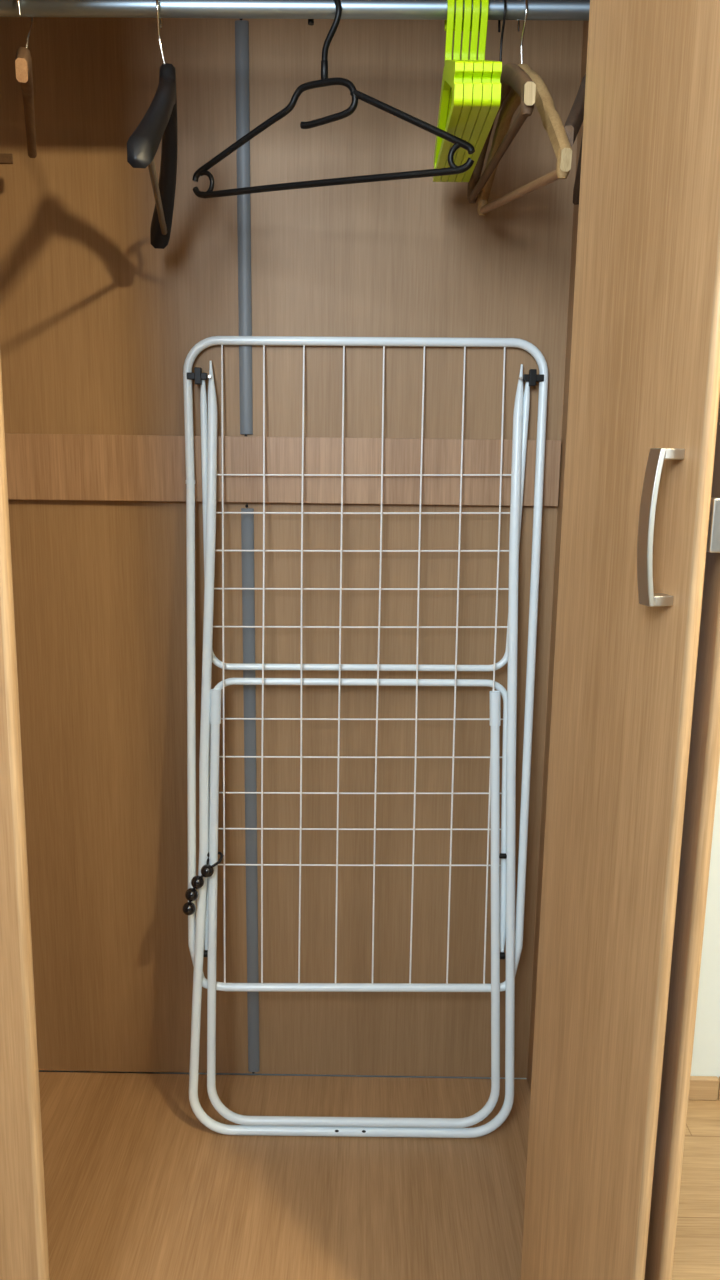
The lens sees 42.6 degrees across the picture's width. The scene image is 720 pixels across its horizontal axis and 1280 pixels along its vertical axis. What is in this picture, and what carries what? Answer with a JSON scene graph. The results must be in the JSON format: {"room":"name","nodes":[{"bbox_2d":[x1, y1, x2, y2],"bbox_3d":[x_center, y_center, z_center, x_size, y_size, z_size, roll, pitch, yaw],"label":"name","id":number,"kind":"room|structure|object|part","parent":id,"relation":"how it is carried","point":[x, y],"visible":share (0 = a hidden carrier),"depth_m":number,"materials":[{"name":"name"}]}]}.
{"room":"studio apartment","nodes":[
{"label":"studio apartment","id":0,"kind":"room"},
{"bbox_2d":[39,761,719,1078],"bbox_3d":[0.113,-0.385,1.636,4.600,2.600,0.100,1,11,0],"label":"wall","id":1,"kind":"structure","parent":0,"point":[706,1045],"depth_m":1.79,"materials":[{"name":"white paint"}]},
{"bbox_2d":[688,1076,719,1099],"bbox_3d":[1.377,0.895,1.823,2.040,0.047,0.013,1,11,0],"label":"baseboard","id":2,"kind":"structure","parent":1,"relation":"attached to","point":[701,1087],"depth_m":1.82,"materials":[{"name":"brown wood"}]},
{"bbox_2d":[672,1098,719,1279],"bbox_3d":[0.080,1.366,-0.377,4.600,0.050,4.730,1,11,0],"label":"floor","id":3,"kind":"structure","parent":0,"point":[697,1241],"depth_m":1.58,"materials":[{"name":"brown wood"}]},
{"bbox_2d":[0,0,719,1279],"bbox_3d":[-0.193,0.001,1.222,1.112,1.996,0.822,1,11,0],"label":"wardrobe","id":4,"kind":"object","parent":3,"relation":"on","point":[104,1176],"visible":1,"depth_m":1.52,"materials":[{"name":"brown wood"}]},
{"bbox_3d":[-0.580,-0.771,1.481,0.046,0.015,0.003,1,11,0],"label":"plate","id":5,"kind":"part","parent":4,"relation":"part of","materials":[{"name":"brown wood"}]},
{"bbox_3d":[-0.541,0.024,1.000,0.420,1.963,0.021,4,12,18],"label":"door","id":6,"kind":"part","parent":4,"relation":"part of","materials":[{"name":"brown wood"}]},
{"bbox_2d":[15,0,36,157],"bbox_3d":[-0.432,-0.745,1.202,0.020,0.173,0.401,-3,12,-17],"label":"wooden hanger","id":7,"kind":"object","parent":4,"relation":"hanging from","point":[23,60],"visible":0.88,"depth_m":1.21,"materials":[{"name":"brown wood"}]},
{"bbox_3d":[-0.455,-0.648,1.509,0.532,0.719,0.006,1,11,0],"label":"panel","id":8,"kind":"part","parent":4,"relation":"part of","materials":[{"name":"brown wood"}]},
{"bbox_3d":[-0.466,0.274,1.692,0.532,1.158,0.006,1,11,0],"label":"panel","id":9,"kind":"part","parent":4,"relation":"part of","materials":[{"name":"brown wood"}]},
{"bbox_2d":[127,0,177,248],"bbox_3d":[-0.266,-0.696,1.212,0.050,0.270,0.385,-1,11,-9],"label":"hanger","id":10,"kind":"object","parent":4,"relation":"hanging from","point":[159,122],"visible":0.93,"depth_m":1.19,"materials":[{"name":"black plastic"}]},
{"bbox_3d":[-0.209,0.912,1.526,1.065,0.018,0.565,1,11,0],"label":"panel","id":11,"kind":"part","parent":4,"relation":"part of","materials":[{"name":"brown wood"}]},
{"bbox_3d":[-0.188,-0.812,1.186,1.057,0.027,0.023,1,11,0],"label":"hanging rail","id":12,"kind":"part","parent":4,"relation":"part of","materials":[{"name":"silver metal"}]},
{"bbox_2d":[192,0,474,197],"bbox_3d":[-0.051,-0.713,1.207,0.433,0.239,0.016,7,13,28],"label":"clothes hanger","id":13,"kind":"object","parent":4,"relation":"hanging from","point":[325,81],"visible":1,"depth_m":1.20,"materials":[{"name":"black plastic"}]},
{"bbox_2d":[183,336,547,1137],"bbox_3d":[0.001,0.191,1.582,0.604,1.379,0.167,1,11,0],"label":"drying rack","id":14,"kind":"object","parent":4,"relation":"on","point":[202,924],"visible":1,"depth_m":1.58,"materials":[{"name":"white metal"}]},
{"bbox_2d":[182,852,223,914],"bbox_3d":[-0.267,0.419,1.589,0.078,0.101,0.038,-10,15,-43],"label":"tie","id":15,"kind":"object","parent":14,"relation":"hanging from","point":[207,870],"visible":0.98,"depth_m":1.57,"materials":[{"name":"black"}]},
{"bbox_3d":[-0.263,0.415,1.583,0.064,0.090,0.010,-4,12,-21],"label":"cord","id":16,"kind":"part","parent":15,"relation":"part of","materials":[{"name":"black plastic"}]},
{"bbox_3d":[-0.008,0.474,1.608,0.518,0.777,0.101,1,11,0],"label":"leg frame","id":17,"kind":"part","parent":14,"relation":"part of","materials":[{"name":"white metal"}]},
{"bbox_3d":[-0.007,0.307,1.612,0.531,0.481,0.075,1,11,0],"label":"wing frame","id":18,"kind":"part","parent":14,"relation":"part of","materials":[{"name":"white metal"}]},
{"bbox_3d":[0.005,-0.189,1.562,0.547,0.491,0.039,1,11,0],"label":"wing frame","id":19,"kind":"part","parent":14,"relation":"part of","materials":[{"name":"white metal"}]},
{"bbox_3d":[0.067,0.281,1.690,0.532,1.158,0.006,1,11,0],"label":"panel","id":20,"kind":"part","parent":4,"relation":"part of","materials":[{"name":"brown wood"}]},
{"bbox_3d":[0.078,-0.641,1.506,0.532,0.719,0.006,1,11,0],"label":"panel","id":21,"kind":"part","parent":4,"relation":"part of","materials":[{"name":"brown wood"}]},
{"bbox_2d":[433,0,463,181],"bbox_3d":[0.114,-0.733,1.198,0.010,0.189,0.343,1,11,0],"label":"hanger","id":22,"kind":"object","parent":4,"relation":"hanging from","point":[453,71],"visible":0.85,"depth_m":1.17,"materials":[{"name":"green plastic"}]},
{"bbox_2d":[440,0,472,181],"bbox_3d":[0.125,-0.733,1.198,0.010,0.189,0.343,1,11,0],"label":"hanger","id":23,"kind":"object","parent":4,"relation":"hanging from","point":[468,65],"visible":0.64,"depth_m":1.15,"materials":[{"name":"green plastic"}]},
{"bbox_2d":[448,0,482,181],"bbox_3d":[0.135,-0.733,1.198,0.010,0.189,0.343,1,11,0],"label":"hanger","id":24,"kind":"object","parent":4,"relation":"hanging from","point":[466,23],"visible":0.59,"depth_m":1.15,"materials":[{"name":"green plastic"}]},
{"bbox_2d":[455,0,491,181],"bbox_3d":[0.146,-0.733,1.198,0.010,0.189,0.343,1,11,0],"label":"hanger","id":25,"kind":"object","parent":4,"relation":"hanging from","point":[474,28],"visible":0.56,"depth_m":1.15,"materials":[{"name":"green plastic"}]},
{"bbox_2d":[462,0,501,181],"bbox_3d":[0.157,-0.733,1.198,0.010,0.189,0.343,1,11,0],"label":"hanger","id":26,"kind":"object","parent":4,"relation":"hanging from","point":[496,65],"visible":0.56,"depth_m":1.16,"materials":[{"name":"green plastic"}]},
{"bbox_2d":[467,0,535,203],"bbox_3d":[0.181,-0.725,1.203,0.017,0.199,0.396,0,11,-3],"label":"wooden hanger","id":27,"kind":"object","parent":4,"relation":"hanging from","point":[513,76],"visible":0.72,"depth_m":1.15,"materials":[{"name":"brown wood"}]},
{"bbox_2d":[477,0,571,215],"bbox_3d":[0.210,-0.691,1.205,0.016,0.264,0.382,-1,11,-7],"label":"wooden hanger","id":28,"kind":"object","parent":4,"relation":"hanging from","point":[551,120],"visible":0.73,"depth_m":1.15,"materials":[{"name":"brown wood"}]},
{"bbox_3d":[0.343,0.004,1.346,0.018,1.955,0.573,1,11,0],"label":"panel","id":29,"kind":"part","parent":4,"relation":"part of","materials":[{"name":"brown wood"}]},
{"bbox_2d":[564,74,585,204],"bbox_3d":[0.295,-0.713,1.207,0.035,0.221,0.316,4,12,14],"label":"wooden hanger","id":30,"kind":"object","parent":4,"relation":"hanging from","point":[575,118],"visible":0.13,"depth_m":1.10,"materials":[{"name":"brown wood"}]},
{"bbox_3d":[0.257,0.053,0.931,0.077,1.960,0.237,1,11,0],"label":"door","id":31,"kind":"part","parent":4,"relation":"part of","materials":[{"name":"brown wood"}]},
{"bbox_3d":[0.253,-0.098,0.808,0.012,0.137,0.018,-2,12,-15],"label":"handle","id":32,"kind":"part","parent":4,"relation":"part of","materials":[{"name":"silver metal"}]},
{"bbox_3d":[0.335,0.054,0.929,0.013,1.960,0.235,3,11,10],"label":"door","id":33,"kind":"part","parent":4,"relation":"part of","materials":[{"name":"brown wood"}]}
]}

